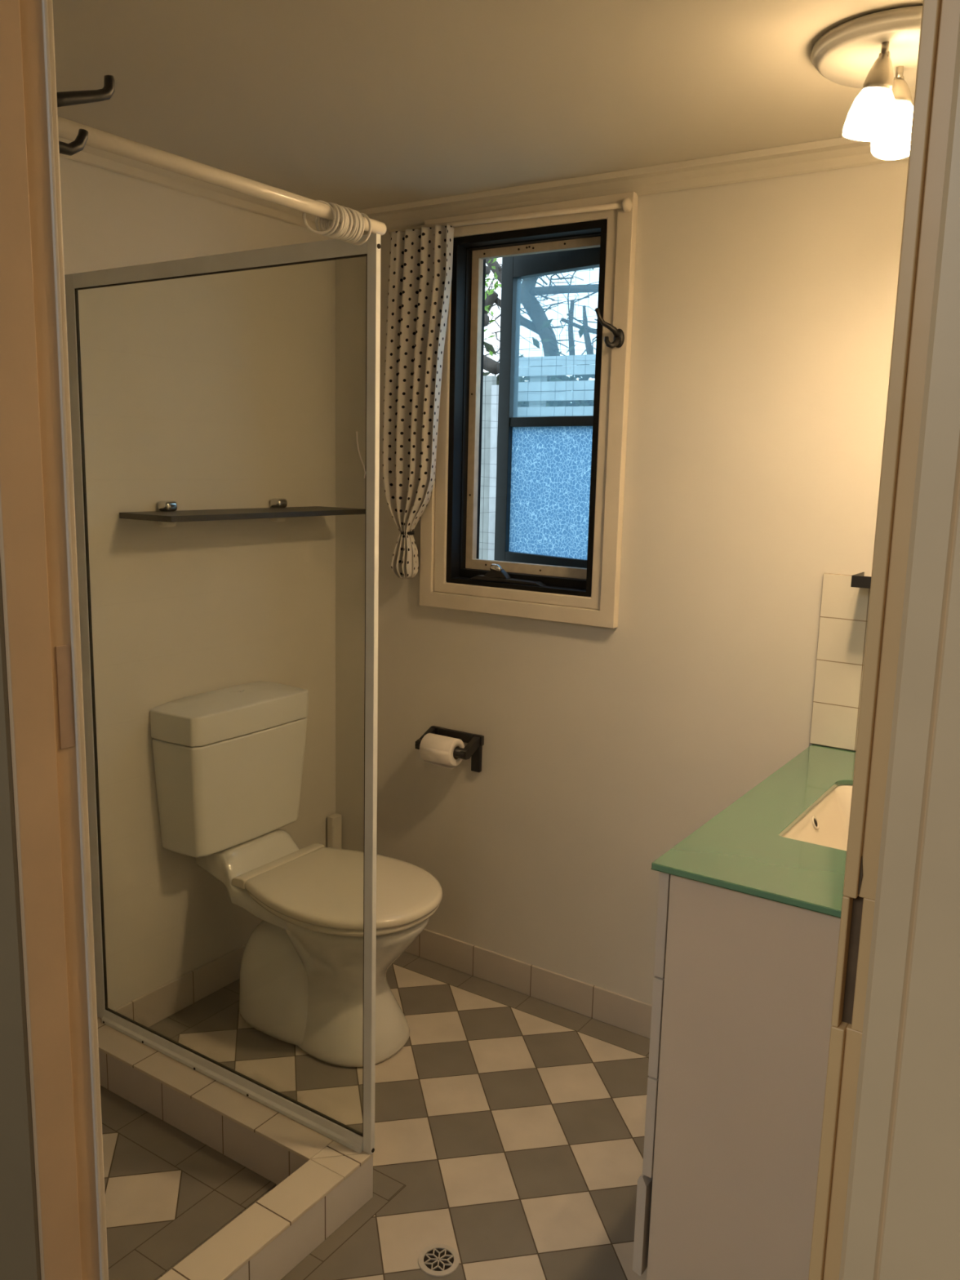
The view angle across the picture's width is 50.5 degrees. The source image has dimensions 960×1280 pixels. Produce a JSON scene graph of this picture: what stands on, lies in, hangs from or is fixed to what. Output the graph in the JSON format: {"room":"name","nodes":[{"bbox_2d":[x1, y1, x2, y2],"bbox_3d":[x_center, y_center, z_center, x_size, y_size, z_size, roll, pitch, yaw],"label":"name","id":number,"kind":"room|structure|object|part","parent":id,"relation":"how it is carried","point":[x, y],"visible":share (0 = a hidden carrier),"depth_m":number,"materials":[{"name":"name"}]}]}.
{"room":"bathroom","nodes":[
{"label":"bathroom","id":0,"kind":"room"},
{"bbox_2d":[59,155,335,1010],"bbox_3d":[-1.008,-0.029,2.427,0.100,2.200,1.861,8,12,33],"label":"wall","id":1,"kind":"structure","parent":0,"point":[217,391],"depth_m":2.67,"materials":[{"name":"paint"}]},
{"bbox_2d":[113,943,245,1027],"bbox_3d":[-0.723,0.952,2.969,0.008,0.094,0.890,8,12,33],"label":"baseboard","id":2,"kind":"structure","parent":1,"relation":"attached to","point":[163,1002],"depth_m":2.82,"materials":[{"name":"tile"}]},
{"bbox_2d":[58,137,329,231],"bbox_3d":[-0.897,-1.084,2.227,0.060,0.048,1.794,8,12,33],"label":"trim","id":3,"kind":"structure","parent":1,"relation":"attached to","point":[91,156],"depth_m":2.51,"materials":[{"name":"beige paint"}]},
{"bbox_2d":[119,497,365,527],"bbox_3d":[-0.602,-0.338,2.713,0.189,0.066,0.704,8,12,33],"label":"wall shelf","id":4,"kind":"object","parent":1,"relation":"attached to","point":[167,516],"visible":0.99,"depth_m":2.59,"materials":[{"name":"black"}]},
{"bbox_2d":[327,813,341,848],"bbox_3d":[-0.468,0.706,3.274,0.026,0.296,0.042,8,12,33],"label":"pipe","id":5,"kind":"object","parent":1,"relation":"attached to","point":[334,821],"visible":0.46,"depth_m":3.25,"materials":[{"name":"beige paint"}]},
{"bbox_2d":[100,951,649,1279],"bbox_3d":[-0.108,1.198,2.083,2.250,0.062,1.981,8,12,33],"label":"floor","id":6,"kind":"structure","parent":0,"point":[509,1124],"depth_m":2.28,"materials":[{"name":"tile"}]},
{"bbox_2d":[97,1017,373,1279],"bbox_3d":[-0.846,1.114,1.991,0.906,0.104,0.895,8,12,33],"label":"kerb","id":7,"kind":"object","parent":6,"relation":"on","point":[322,1182],"visible":0.78,"depth_m":2.11,"materials":[{"name":"tile"}]},
{"bbox_2d":[64,233,380,1154],"bbox_3d":[-0.575,0.121,2.185,0.901,1.799,0.024,8,12,33],"label":"screen","id":8,"kind":"object","parent":7,"relation":"on","point":[351,1138],"visible":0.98,"depth_m":2.09,"materials":[{"name":"white metal"}]},
{"bbox_3d":[-0.933,0.071,2.426,0.032,1.799,0.012,8,12,33],"label":"wall post","id":9,"kind":"part","parent":8,"relation":"part of","materials":[{"name":"white metal"}]},
{"bbox_3d":[-0.548,-0.749,2.036,0.846,0.032,0.012,8,12,33],"label":"rail","id":10,"kind":"part","parent":8,"relation":"part of","materials":[{"name":"white metal"}]},
{"bbox_3d":[-0.593,0.993,2.334,0.846,0.030,0.022,8,12,33],"label":"rail","id":11,"kind":"part","parent":8,"relation":"part of","materials":[{"name":"white metal"}]},
{"bbox_2d":[355,431,365,478],"bbox_3d":[-0.218,-0.340,1.870,0.027,0.084,0.003,10,13,40],"label":"thread","id":12,"kind":"object","parent":8,"relation":"attached to","point":[356,431],"visible":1,"depth_m":1.87,"materials":[{"name":"white fabric"}]},
{"bbox_3d":[-0.208,0.171,1.951,0.022,1.799,0.013,8,12,33],"label":"corner post","id":13,"kind":"part","parent":8,"relation":"part of","materials":[{"name":"white metal"}]},
{"bbox_2d":[150,681,442,1066],"bbox_3d":[-0.437,0.603,2.687,0.709,0.892,0.462,8,12,33],"label":"toilet","id":14,"kind":"object","parent":6,"relation":"on","point":[228,762],"visible":0.94,"depth_m":2.64,"materials":[{"name":"white ceramic"}]},
{"bbox_3d":[-0.659,0.185,2.755,0.169,0.101,0.435,8,12,33],"label":"cistern lid","id":15,"kind":"part","parent":14,"relation":"part of","materials":[{"name":"white ceramic"}]},
{"bbox_3d":[-0.332,0.664,2.651,0.467,0.018,0.410,8,12,33],"label":"seat","id":16,"kind":"part","parent":14,"relation":"part of","materials":[{"name":"beige plastic"}]},
{"bbox_3d":[-0.334,0.641,2.649,0.488,0.027,0.420,8,12,33],"label":"lid","id":17,"kind":"part","parent":14,"relation":"part of","materials":[{"name":"beige plastic"}]},
{"bbox_2d":[417,1244,459,1276],"bbox_3d":[-0.079,1.190,1.956,0.080,0.003,0.080,8,12,33],"label":"floor drain","id":18,"kind":"object","parent":6,"relation":"on","point":[435,1260],"visible":1,"depth_m":1.95,"materials":[{"name":"white plastic"}]},
{"bbox_2d":[632,871,840,1279],"bbox_3d":[0.753,0.772,1.945,0.562,0.867,0.880,8,12,33],"label":"vanity cabinet","id":19,"kind":"object","parent":6,"relation":"on","point":[743,993],"visible":0.58,"depth_m":1.63,"materials":[{"name":"white laminate"}]},
{"bbox_3d":[0.397,0.991,1.947,0.017,0.191,0.430,8,12,33],"label":"drawer","id":20,"kind":"part","parent":19,"relation":"part of","materials":[{"name":"beige laminate"}]},
{"bbox_3d":[0.408,0.803,1.910,0.017,0.183,0.430,8,12,33],"label":"drawer","id":21,"kind":"part","parent":19,"relation":"part of","materials":[{"name":"beige laminate"}]},
{"bbox_3d":[0.412,0.622,1.879,0.017,0.178,0.430,8,12,33],"label":"drawer","id":22,"kind":"part","parent":19,"relation":"part of","materials":[{"name":"beige laminate"}]},
{"bbox_3d":[0.417,0.438,1.847,0.017,0.187,0.430,8,12,33],"label":"drawer","id":23,"kind":"part","parent":19,"relation":"part of","materials":[{"name":"beige laminate"}]},
{"bbox_2d":[650,743,855,918],"bbox_3d":[0.762,0.340,1.867,0.563,0.012,0.905,8,12,33],"label":"countertop","id":24,"kind":"structure","parent":19,"relation":"on","point":[743,848],"depth_m":1.72,"materials":[{"name":"green"}]},
{"bbox_2d":[782,784,852,850],"bbox_3d":[0.776,0.412,1.879,0.370,0.134,0.452,8,12,33],"label":"basin","id":25,"kind":"object","parent":24,"relation":"in","point":[827,824],"visible":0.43,"depth_m":2.02,"materials":[{"name":"beige ceramic"}]},
{"bbox_2d":[52,0,923,210],"bbox_3d":[-0.055,-1.027,1.697,2.250,0.060,1.981,8,12,33],"label":"ceiling","id":26,"kind":"structure","parent":0,"point":[355,104],"depth_m":1.88,"materials":[{"name":"beige paint"}]},
{"bbox_2d":[810,5,922,159],"bbox_3d":[0.688,-0.884,1.668,0.295,0.175,0.284,-4,11,-27],"label":"ceiling spotlight","id":27,"kind":"object","parent":26,"relation":"attached to","point":[877,53],"visible":0.88,"depth_m":1.60,"materials":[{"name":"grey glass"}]},
{"bbox_3d":[0.685,-0.953,1.653,0.284,0.034,0.284,8,12,33],"label":"ceiling plate","id":28,"kind":"part","parent":27,"relation":"part of","materials":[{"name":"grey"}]},
{"bbox_3d":[0.619,-0.828,1.612,0.040,0.068,0.040,8,12,33],"label":"bulb","id":29,"kind":"part","parent":27,"relation":"part of","materials":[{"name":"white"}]},
{"bbox_3d":[0.617,-0.833,1.613,0.078,0.080,0.078,8,12,33],"label":"lamp shade","id":30,"kind":"part","parent":27,"relation":"part of","materials":[{"name":"white glass"}]},
{"bbox_3d":[0.630,-0.917,1.584,0.014,0.032,0.013,8,12,33],"label":"stem","id":31,"kind":"part","parent":27,"relation":"part of","materials":[{"name":"silver metal"}]},
{"bbox_3d":[0.680,-0.836,1.659,0.078,0.083,0.080,8,12,33],"label":"lamp shade","id":32,"kind":"part","parent":27,"relation":"part of","materials":[{"name":"white glass"}]},
{"bbox_3d":[0.681,-0.833,1.664,0.040,0.066,0.041,8,12,33],"label":"bulb","id":33,"kind":"part","parent":27,"relation":"part of","materials":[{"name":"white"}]},
{"bbox_3d":[0.688,-0.927,1.670,0.014,0.032,0.013,8,12,33],"label":"stem","id":34,"kind":"part","parent":27,"relation":"part of","materials":[{"name":"silver metal"}]},
{"bbox_2d":[335,160,908,1004],"bbox_3d":[0.436,-0.034,2.654,2.250,2.200,0.120,8,12,33],"label":"wall","id":35,"kind":"structure","parent":0,"point":[764,309],"depth_m":2.55,"materials":[{"name":"paint"}]},
{"bbox_2d":[414,725,484,772],"bbox_3d":[-0.089,0.322,2.939,0.184,0.109,0.087,8,12,33],"label":"toilet roll holder","id":36,"kind":"object","parent":35,"relation":"attached to","point":[473,748],"visible":0.74,"depth_m":2.93,"materials":[{"name":"black metal"}]},
{"bbox_3d":[-0.156,0.288,2.981,0.020,0.054,0.085,8,12,33],"label":"arm","id":37,"kind":"part","parent":36,"relation":"part of","materials":[{"name":"black metal"}]},
{"bbox_3d":[-0.132,0.308,3.010,0.030,0.109,0.015,8,12,33],"label":"wall leg","id":38,"kind":"part","parent":36,"relation":"part of","materials":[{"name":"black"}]},
{"bbox_2d":[419,733,464,769],"bbox_3d":[-0.109,0.316,2.914,0.105,0.084,0.080,8,12,33],"label":"toilet roll","id":39,"kind":"object","parent":36,"relation":"on","point":[435,749],"visible":0.97,"depth_m":2.89,"materials":[{"name":"white paper"}]},
{"bbox_3d":[-0.025,0.306,2.895,0.020,0.054,0.085,8,12,33],"label":"arm","id":40,"kind":"part","parent":36,"relation":"part of","materials":[{"name":"black metal"}]},
{"bbox_3d":[-0.009,0.325,2.930,0.030,0.109,0.015,8,12,33],"label":"wall leg","id":41,"kind":"part","parent":36,"relation":"part of","materials":[{"name":"black metal"}]},
{"bbox_2d":[388,191,638,628],"bbox_3d":[0.113,-0.607,2.818,0.735,1.058,0.285,8,12,33],"label":"window","id":42,"kind":"structure","parent":35,"relation":"in","point":[559,495],"depth_m":2.81,"materials":[{"name":"paint"}]},
{"bbox_2d":[382,223,453,578],"bbox_3d":[-0.179,-0.642,2.833,0.226,0.948,0.057,8,12,33],"label":"window curtain","id":43,"kind":"object","parent":42,"relation":"hanging from","point":[420,273],"visible":1,"depth_m":2.81,"materials":[{"name":"fabric"}]},
{"bbox_2d":[469,564,545,586],"bbox_3d":[0.073,-0.183,2.813,0.238,0.049,0.036,8,12,33],"label":"handle","id":44,"kind":"object","parent":42,"relation":"attached to","point":[496,574],"depth_m":2.81,"materials":[{"name":"black"}]},
{"bbox_3d":[0.044,-0.199,2.822,0.041,0.022,0.021,8,12,33],"label":"handle","id":45,"kind":"part","parent":44,"relation":"part of","materials":[{"name":"silver metal"}]},
{"bbox_3d":[0.054,-1.081,2.629,0.734,0.032,0.032,8,12,33],"label":"curtain rail","id":46,"kind":"part","parent":42,"relation":"part of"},
{"bbox_3d":[0.222,-0.622,2.837,0.036,0.898,0.452,-8,14,-44],"label":"sash frame","id":47,"kind":"part","parent":42,"relation":"part of","materials":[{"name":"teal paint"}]},
{"bbox_3d":[0.214,-0.417,2.873,0.003,0.365,0.359,-8,14,-43],"label":"obscure pane","id":48,"kind":"part","parent":42,"relation":"part of","materials":[{"name":"blue glass"}]},
{"bbox_2d":[595,307,624,348],"bbox_3d":[0.317,-0.760,2.485,0.074,0.096,0.032,-2,10,-19],"label":"hook","id":49,"kind":"object","parent":42,"relation":"attached to","point":[619,335],"visible":1,"depth_m":2.48,"materials":[{"name":"black metal"}]},
{"bbox_3d":[0.312,-0.773,2.482,0.066,0.068,0.020,0,10,-11],"label":"long arm","id":50,"kind":"part","parent":49,"relation":"part of","materials":[{"name":"black metal"}]},
{"bbox_3d":[0.325,-0.727,2.488,0.044,0.030,0.022,-2,10,-20],"label":"short arm","id":51,"kind":"part","parent":49,"relation":"part of","materials":[{"name":"black metal"}]},
{"bbox_3d":[0.339,-0.740,2.498,0.029,0.046,0.011,8,12,33],"label":"plate","id":52,"kind":"part","parent":49,"relation":"part of","materials":[{"name":"black metal"}]},
{"bbox_3d":[0.352,-1.040,2.434,0.018,0.032,0.032,8,12,33],"label":"knob","id":53,"kind":"part","parent":42,"relation":"part of","materials":[{"name":"paint"}]},
{"bbox_2d":[404,928,652,1038],"bbox_3d":[0.155,0.981,2.926,1.520,0.094,0.008,8,12,33],"label":"baseboard","id":54,"kind":"structure","parent":35,"relation":"attached to","point":[617,1010],"depth_m":2.92,"materials":[{"name":"tile"}]},
{"bbox_2d":[338,137,909,232],"bbox_3d":[0.411,-1.082,2.397,2.050,0.048,0.060,8,12,33],"label":"trim","id":55,"kind":"structure","parent":35,"relation":"attached to","point":[840,153],"depth_m":2.39,"materials":[{"name":"beige paint"}]},
{"bbox_2d":[809,573,870,751],"bbox_3d":[1.015,0.077,2.202,0.568,0.400,0.008,8,12,33],"label":"tile backsplash","id":56,"kind":"structure","parent":35,"relation":"attached to","point":[844,608],"depth_m":2.32,"materials":[{"name":"white tile"}]},
{"bbox_2d":[850,572,871,588],"bbox_3d":[0.880,-0.125,2.195,0.132,0.026,0.099,8,12,33],"label":"ledge","id":57,"kind":"object","parent":56,"relation":"attached to","point":[858,580],"visible":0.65,"depth_m":2.18,"materials":[{"name":"black metal"}]},
{"bbox_3d":[-0.614,0.210,1.105,2.050,2.200,0.067,8,12,33],"label":"wall","id":58,"kind":"structure","parent":0,"visible":0},
{"bbox_2d":[57,115,386,235],"bbox_3d":[-0.428,-0.672,1.439,0.048,0.048,0.920,8,12,33],"label":"shower rod","id":59,"kind":"object","parent":58,"relation":"attached to","point":[68,129],"visible":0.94,"depth_m":1.46,"materials":[{"name":"white metal"}]},
{"bbox_2d":[302,200,335,234],"bbox_3d":[-0.266,-0.700,1.688,0.054,0.054,0.005,0,10,-9],"label":"curtain ring","id":60,"kind":"object","parent":59,"relation":"hanging from","point":[307,225],"visible":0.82,"depth_m":1.69,"materials":[{"name":"white plastic"}]},
{"bbox_2d":[315,202,339,235],"bbox_3d":[-0.255,-0.702,1.699,0.054,0.054,0.009,8,12,33],"label":"curtain ring","id":61,"kind":"object","parent":59,"relation":"hanging from","point":[334,228],"visible":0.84,"depth_m":1.69,"materials":[{"name":"white plastic"}]},
{"bbox_2d":[319,203,344,236],"bbox_3d":[-0.248,-0.703,1.706,0.054,0.054,0.006,8,12,33],"label":"curtain ring","id":62,"kind":"object","parent":59,"relation":"hanging from","point":[339,230],"visible":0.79,"depth_m":1.70,"materials":[{"name":"white plastic"}]},
{"bbox_2d":[322,204,346,237],"bbox_3d":[-0.246,-0.704,1.711,0.054,0.054,0.008,6,11,27],"label":"curtain ring","id":63,"kind":"object","parent":59,"relation":"hanging from","point":[342,208],"visible":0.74,"depth_m":1.70,"materials":[{"name":"white plastic"}]},
{"bbox_2d":[322,206,347,238],"bbox_3d":[-0.245,-0.705,1.715,0.054,0.054,0.008,7,11,27],"label":"curtain ring","id":64,"kind":"object","parent":59,"relation":"hanging from","point":[344,230],"visible":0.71,"depth_m":1.71,"materials":[{"name":"white plastic"}]},
{"bbox_2d":[324,208,349,239],"bbox_3d":[-0.242,-0.705,1.719,0.054,0.054,0.008,8,12,33],"label":"curtain ring","id":65,"kind":"object","parent":59,"relation":"hanging from","point":[326,220],"visible":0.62,"depth_m":1.72,"materials":[{"name":"white plastic"}]},
{"bbox_2d":[327,205,352,239],"bbox_3d":[-0.238,-0.706,1.723,0.054,0.054,0.005,7,11,28],"label":"curtain ring","id":66,"kind":"object","parent":59,"relation":"hanging from","point":[344,207],"visible":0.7,"depth_m":1.71,"materials":[{"name":"white plastic"}]},
{"bbox_2d":[329,207,352,239],"bbox_3d":[-0.235,-0.706,1.727,0.054,0.054,0.006,9,12,37],"label":"curtain ring","id":67,"kind":"object","parent":59,"relation":"hanging from","point":[331,221],"visible":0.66,"depth_m":1.73,"materials":[{"name":"white plastic"}]},
{"bbox_2d":[332,207,357,239],"bbox_3d":[-0.231,-0.707,1.730,0.054,0.054,0.007,7,11,30],"label":"curtain ring","id":68,"kind":"object","parent":59,"relation":"hanging from","point":[351,211],"visible":0.56,"depth_m":1.72,"materials":[{"name":"white plastic"}]},
{"bbox_2d":[333,208,359,241],"bbox_3d":[-0.228,-0.708,1.735,0.054,0.054,0.007,8,12,33],"label":"curtain ring","id":69,"kind":"object","parent":59,"relation":"hanging from","point":[357,223],"visible":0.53,"depth_m":1.73,"materials":[{"name":"white plastic"}]},
{"bbox_2d":[337,208,361,242],"bbox_3d":[-0.224,-0.709,1.742,0.054,0.054,0.007,8,12,33],"label":"curtain ring","id":70,"kind":"object","parent":59,"relation":"hanging from","point":[357,213],"visible":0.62,"depth_m":1.73,"materials":[{"name":"white plastic"}]},
{"bbox_2d":[339,210,362,242],"bbox_3d":[-0.221,-0.710,1.747,0.054,0.054,0.006,9,13,38],"label":"curtain ring","id":71,"kind":"object","parent":59,"relation":"hanging from","point":[356,211],"visible":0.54,"depth_m":1.73,"materials":[{"name":"white plastic"}]},
{"bbox_2d":[348,210,364,243],"bbox_3d":[-0.219,-0.710,1.752,0.054,0.054,0.005,8,12,35],"label":"curtain ring","id":72,"kind":"object","parent":59,"relation":"hanging from","point":[362,219],"visible":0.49,"depth_m":1.74,"materials":[{"name":"white plastic"}]},
{"bbox_2d":[347,213,371,244],"bbox_3d":[-0.210,-0.713,1.767,0.054,0.054,0.008,8,12,33],"label":"curtain ring","id":73,"kind":"object","parent":59,"relation":"hanging from","point":[366,237],"visible":0.49,"depth_m":1.76,"materials":[{"name":"white plastic"}]},
{"bbox_2d":[0,0,959,1279],"bbox_3d":[-0.098,0.321,0.770,0.897,2.120,0.095,8,12,33],"label":"door frame","id":74,"kind":"structure","parent":58,"relation":"in","point":[887,1203],"depth_m":0.53,"materials":[{"name":"paint"}]},
{"bbox_3d":[-0.459,0.279,0.960,0.068,2.120,0.016,8,12,33],"label":"architrave","id":75,"kind":"part","parent":74,"relation":"part of","materials":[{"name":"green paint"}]},
{"bbox_3d":[-0.103,0.312,0.823,0.830,2.120,0.012,8,12,33],"label":"architrave","id":76,"kind":"part","parent":74,"relation":"part of","materials":[{"name":"paint"}]},
{"bbox_2d":[56,75,115,155],"bbox_3d":[-0.375,-0.487,0.943,0.024,0.089,0.088,8,12,33],"label":"coat hook","id":77,"kind":"object","parent":74,"relation":"attached to","point":[76,97],"visible":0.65,"depth_m":0.95,"materials":[{"name":"black metal"}]},
{"bbox_3d":[-0.384,-0.460,0.935,0.012,0.027,0.055,8,12,33],"label":"arm","id":78,"kind":"part","parent":77,"relation":"part of","materials":[{"name":"black metal"}]},
{"bbox_3d":[-0.374,-0.505,0.940,0.013,0.052,0.086,8,12,33],"label":"arm","id":79,"kind":"part","parent":77,"relation":"part of","materials":[{"name":"black metal"}]},
{"bbox_3d":[0.219,0.373,0.516,0.080,2.120,0.013,8,12,33],"label":"architrave","id":80,"kind":"part","parent":74,"relation":"part of","materials":[{"name":"paint"}]},
{"label":"outside","id":81,"kind":"structure","parent":0,"visible":0},
{"bbox_3d":[0.961,-0.227,10.801,22.000,0.060,13.870,8,12,33],"label":"ground","id":82,"kind":"structure","parent":81,"visible":0},
{"bbox_2d":[479,375,498,559],"bbox_3d":[0.005,-0.564,6.323,0.335,2.090,0.100,8,12,33],"label":"fence paling","id":83,"kind":"object","parent":82,"relation":"on","point":[490,427],"visible":0.25,"depth_m":6.19,"materials":[{"name":"white wood"}]},
{"bbox_3d":[0.098,-0.522,6.266,0.109,2.030,0.099,8,12,33],"label":"round post","id":84,"kind":"part","parent":83,"relation":"part of","materials":[{"name":"white wood"}]},
{"bbox_2d":[483,257,501,374],"bbox_3d":[-0.371,-1.279,6.962,1.300,3.295,0.442,8,12,33],"label":"leafy shrub","id":85,"kind":"object","parent":82,"relation":"on","point":[491,367],"visible":0.05,"depth_m":6.48,"materials":[{"name":"green plant"}]},
{"bbox_2d":[479,257,599,559],"bbox_3d":[-0.069,-0.361,3.311,1.220,2.715,0.022,8,12,33],"label":"netting","id":86,"kind":"object","parent":82,"relation":"on","point":[487,268],"visible":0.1,"depth_m":3.05,"materials":[{"name":"grey"}]},
{"bbox_2d":[483,284,595,407],"bbox_3d":[0.837,-0.821,6.753,2.987,3.052,0.333,8,12,33],"label":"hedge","id":87,"kind":"object","parent":82,"relation":"on","point":[488,347],"visible":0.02,"depth_m":6.79,"materials":[{"name":"green plant"}]},
{"bbox_2d":[484,258,598,381],"bbox_3d":[0.388,-1.420,7.267,2.230,3.491,0.306,8,12,33],"label":"tree","id":88,"kind":"object","parent":82,"relation":"on","point":[535,306],"visible":0.25,"depth_m":7.06,"materials":[{"name":"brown plant"}]},
{"bbox_2d":[517,354,595,417],"bbox_3d":[1.983,-0.376,5.189,4.220,2.200,0.090,8,12,33],"label":"fence","id":89,"kind":"object","parent":82,"relation":"on","point":[537,407],"visible":0.09,"depth_m":6.00,"materials":[{"name":"white wood"}]},
{"bbox_3d":[0.327,-0.586,6.290,0.080,2.160,0.069,8,12,33],"label":"fence post","id":90,"kind":"part","parent":89,"relation":"part of","materials":[{"name":"white wood"}]}
]}

